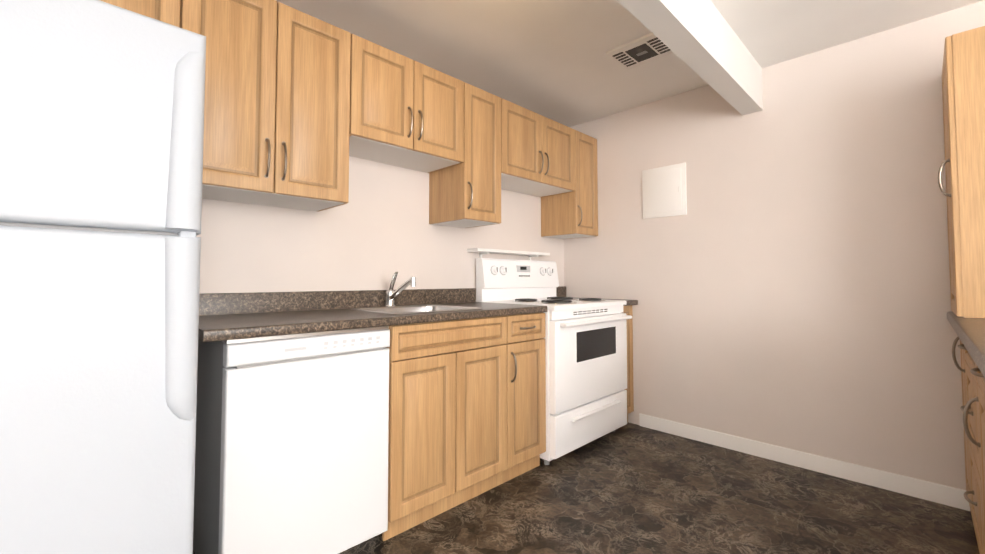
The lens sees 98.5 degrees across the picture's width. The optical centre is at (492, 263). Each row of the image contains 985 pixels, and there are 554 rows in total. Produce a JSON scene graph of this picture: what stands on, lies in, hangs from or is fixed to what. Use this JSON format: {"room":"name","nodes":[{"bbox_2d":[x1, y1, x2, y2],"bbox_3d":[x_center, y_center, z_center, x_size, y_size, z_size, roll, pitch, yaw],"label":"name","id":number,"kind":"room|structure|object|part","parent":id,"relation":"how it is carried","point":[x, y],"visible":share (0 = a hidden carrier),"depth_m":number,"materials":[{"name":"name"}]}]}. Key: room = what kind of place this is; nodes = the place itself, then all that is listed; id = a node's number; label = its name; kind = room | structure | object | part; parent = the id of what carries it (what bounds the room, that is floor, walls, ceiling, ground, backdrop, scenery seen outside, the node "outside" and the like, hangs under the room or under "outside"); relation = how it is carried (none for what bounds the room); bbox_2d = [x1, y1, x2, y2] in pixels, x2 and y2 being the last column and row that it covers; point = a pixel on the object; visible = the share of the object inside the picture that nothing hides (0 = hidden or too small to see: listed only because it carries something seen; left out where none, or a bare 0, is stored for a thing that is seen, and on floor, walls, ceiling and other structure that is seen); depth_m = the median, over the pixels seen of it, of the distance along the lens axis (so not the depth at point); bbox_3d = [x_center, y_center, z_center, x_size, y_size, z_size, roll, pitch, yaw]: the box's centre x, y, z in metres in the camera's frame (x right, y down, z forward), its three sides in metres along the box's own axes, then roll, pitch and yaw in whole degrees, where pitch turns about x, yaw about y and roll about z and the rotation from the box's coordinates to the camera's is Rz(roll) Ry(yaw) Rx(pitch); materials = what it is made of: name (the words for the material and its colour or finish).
{"room":"kitchen","nodes":[
{"label":"kitchen","id":0,"kind":"room"},
{"bbox_2d":[196,156,563,293],"bbox_3d":[-1.571,-0.056,1.646,6.314,2.440,0.120,2,-3,-45],"label":"wall","id":1,"kind":"structure","parent":0,"point":[377,231],"depth_m":2.40,"materials":[{"name":"paint"}]},
{"bbox_2d":[100,0,180,26],"bbox_3d":[-1.509,-0.893,1.382,0.756,0.445,0.383,2,-3,-45],"label":"upper cabinet","id":2,"kind":"object","parent":1,"relation":"attached to","point":[167,11],"visible":0.04,"depth_m":1.50,"materials":[{"name":"brown wood"}]},
{"bbox_2d":[180,0,350,211],"bbox_3d":[-1.007,-0.690,1.871,0.648,0.813,0.383,2,-3,-45],"label":"upper cabinet","id":3,"kind":"object","parent":1,"relation":"attached to","point":[277,108],"visible":0.96,"depth_m":1.76,"materials":[{"name":"brown wood"}]},
{"bbox_2d":[349,34,463,172],"bbox_3d":[-0.524,-0.836,2.354,0.701,0.485,0.383,2,-3,-45],"label":"upper cabinet","id":4,"kind":"object","parent":1,"relation":"attached to","point":[407,112],"visible":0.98,"depth_m":2.22,"materials":[{"name":"brown wood"}]},
{"bbox_2d":[429,82,500,227],"bbox_3d":[-0.161,-0.659,2.707,0.312,0.813,0.383,2,-3,-45],"label":"upper cabinet","id":5,"kind":"object","parent":1,"relation":"attached to","point":[466,193],"visible":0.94,"depth_m":2.59,"materials":[{"name":"brown wood"}]},
{"bbox_2d":[501,98,574,196],"bbox_3d":[0.243,-0.807,3.113,0.818,0.485,0.383,2,-3,-45],"label":"upper cabinet","id":6,"kind":"object","parent":1,"relation":"attached to","point":[537,155],"visible":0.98,"depth_m":2.98,"materials":[{"name":"brown wood"}]},
{"bbox_2d":[541,130,597,238],"bbox_3d":[0.651,-0.628,3.509,0.320,0.813,0.383,2,-3,-45],"label":"upper cabinet","id":7,"kind":"object","parent":1,"relation":"attached to","point":[571,215],"visible":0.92,"depth_m":3.40,"materials":[{"name":"brown wood"}]},
{"bbox_2d":[193,422,979,553],"bbox_3d":[0.229,1.144,-0.221,6.314,0.100,5.240,2,-3,-45],"label":"floor","id":8,"kind":"structure","parent":0,"point":[629,488],"depth_m":2.00,"materials":[{"name":"tile"}]},
{"bbox_2d":[0,0,205,553],"bbox_3d":[-1.343,0.238,1.171,0.760,1.816,0.800,2,-3,-45],"label":"refrigerator","id":9,"kind":"object","parent":8,"relation":"on","point":[101,133],"visible":1,"depth_m":1.03,"materials":[{"name":"white metal"}]},
{"bbox_2d":[193,326,389,553],"bbox_3d":[-0.854,0.717,1.773,0.598,0.904,0.608,2,-3,-45],"label":"dishwasher","id":10,"kind":"object","parent":8,"relation":"on","point":[292,442],"visible":0.98,"depth_m":1.53,"materials":[{"name":"white plastic"}]},
{"bbox_2d":[382,316,506,540],"bbox_3d":[-0.396,0.735,2.240,0.704,0.905,0.638,2,-3,-45],"label":"base cabinet","id":11,"kind":"object","parent":8,"relation":"on","point":[447,446],"visible":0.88,"depth_m":1.97,"materials":[{"name":"brown wood"}]},
{"bbox_2d":[198,272,546,341],"bbox_3d":[-0.511,0.223,2.137,1.707,0.368,0.651,2,-3,-45],"label":"countertop","id":12,"kind":"structure","parent":11,"relation":"on","point":[227,316],"depth_m":2.00,"materials":[{"name":"laminate"}]},
{"bbox_2d":[384,272,415,307],"bbox_3d":[-0.518,0.146,2.354,0.072,0.198,0.238,2,-3,-45],"label":"faucet","id":13,"kind":"object","parent":12,"relation":"on","point":[391,294],"depth_m":2.37,"materials":[{"name":"silver metal"}]},
{"bbox_2d":[351,304,482,341],"bbox_3d":[-0.392,0.322,2.214,0.535,0.174,0.455,2,-3,-45],"label":"sink","id":14,"kind":"object","parent":12,"relation":"in","point":[392,309],"depth_m":2.34,"materials":[{"name":"silver metal"}]},
{"bbox_2d":[501,312,545,483],"bbox_3d":[-0.013,0.748,2.592,0.330,0.905,0.675,2,-3,-45],"label":"base cabinet","id":15,"kind":"object","parent":8,"relation":"on","point":[526,400],"visible":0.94,"depth_m":2.37,"materials":[{"name":"brown wood"}]},
{"bbox_2d":[467,248,631,464],"bbox_3d":[0.417,0.557,2.967,0.921,1.314,0.763,2,-3,-45],"label":"stove","id":16,"kind":"object","parent":8,"relation":"on","point":[586,364],"depth_m":2.77,"materials":[{"name":"white metal"}]},
{"bbox_3d":[0.143,-0.058,3.176,0.792,0.069,0.114,2,-3,-45],"label":"shelf stove","id":17,"kind":"part","parent":16,"relation":"part of","materials":[{"name":"white metal"}]},
{"bbox_2d":[623,305,633,422],"bbox_3d":[0.794,0.778,3.389,0.212,0.905,0.675,2,-3,-45],"label":"base cabinet","id":18,"kind":"object","parent":8,"relation":"on","point":[628,310],"visible":0.12,"depth_m":3.22,"materials":[{"name":"brown wood"}]},
{"bbox_2d":[556,286,637,305],"bbox_3d":[0.795,0.257,3.407,0.214,0.132,0.681,2,-3,-45],"label":"countertop","id":19,"kind":"structure","parent":18,"relation":"on","point":[560,291],"depth_m":3.61,"materials":[{"name":"laminate"}]},
{"bbox_2d":[956,337,963,495],"bbox_3d":[2.369,0.715,1.712,0.332,0.904,0.615,2,-3,-45],"label":"base cabinet","id":20,"kind":"object","parent":8,"relation":"on","point":[957,338],"depth_m":1.86,"materials":[{"name":"brown wood"}]},
{"bbox_2d":[960,340,975,533],"bbox_3d":[2.055,0.703,1.402,0.550,0.904,0.615,2,-3,-45],"label":"base cabinet","id":21,"kind":"object","parent":8,"relation":"on","point":[970,494],"depth_m":1.78,"materials":[{"name":"brown wood"}]},
{"bbox_2d":[968,352,984,553],"bbox_3d":[1.640,0.687,0.992,0.618,0.904,0.615,2,-3,-45],"label":"base cabinet","id":22,"kind":"object","parent":8,"relation":"on","point":[972,408],"depth_m":1.45,"materials":[{"name":"brown wood"}]},
{"bbox_2d":[947,311,984,376],"bbox_3d":[1.783,0.235,1.171,1.952,0.067,0.665,2,-3,-45],"label":"countertop","id":23,"kind":"structure","parent":22,"relation":"on","point":[970,332],"depth_m":1.25,"materials":[{"name":"laminate"}]},
{"bbox_2d":[938,26,984,317],"bbox_3d":[2.294,-0.369,1.723,0.482,1.179,0.677,2,-3,-45],"label":"upper cabinet","id":24,"kind":"object","parent":23,"relation":"on","point":[963,83],"visible":1,"depth_m":1.74,"materials":[{"name":"brown wood"}]},
{"bbox_2d":[276,0,983,126],"bbox_3d":[0.229,-1.394,-0.125,6.314,0.100,5.240,2,-3,-45],"label":"ceiling","id":25,"kind":"structure","parent":0,"point":[551,60],"depth_m":2.34,"materials":[{"name":"paint"}]},
{"bbox_2d":[606,33,673,69],"bbox_3d":[0.874,-1.236,2.480,0.270,0.018,0.315,2,-3,-45],"label":"ceiling vent","id":26,"kind":"object","parent":25,"relation":"in","point":[647,48],"visible":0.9,"depth_m":2.47,"materials":[{"name":"white metal"}]},
{"bbox_2d":[617,0,762,114],"bbox_3d":[-0.490,-1.181,0.594,6.074,0.270,0.116,2,-3,-45],"label":"beam","id":27,"kind":"structure","parent":25,"relation":"attached to","point":[701,39],"depth_m":2.06,"materials":[{"name":"paint"}]},
{"bbox_2d":[564,0,984,489],"bbox_3d":[2.431,-0.042,2.003,0.120,2.440,5.000,2,-3,-45],"label":"wall","id":28,"kind":"structure","parent":0,"point":[785,281],"depth_m":2.51,"materials":[{"name":"paint"}]},
{"bbox_2d":[642,162,686,218],"bbox_3d":[1.254,-0.526,3.113,0.020,0.370,0.323,2,-3,-45],"label":"box","id":29,"kind":"object","parent":28,"relation":"attached to","point":[664,193],"visible":1,"depth_m":3.10,"materials":[{"name":"white"}]},
{"bbox_2d":[639,413,969,510],"bbox_3d":[1.693,1.155,2.610,0.014,0.092,1.655,2,-3,-45],"label":"baseboard","id":30,"kind":"structure","parent":28,"relation":"attached to","point":[929,491],"depth_m":2.42,"materials":[{"name":"white wood"}]}
]}

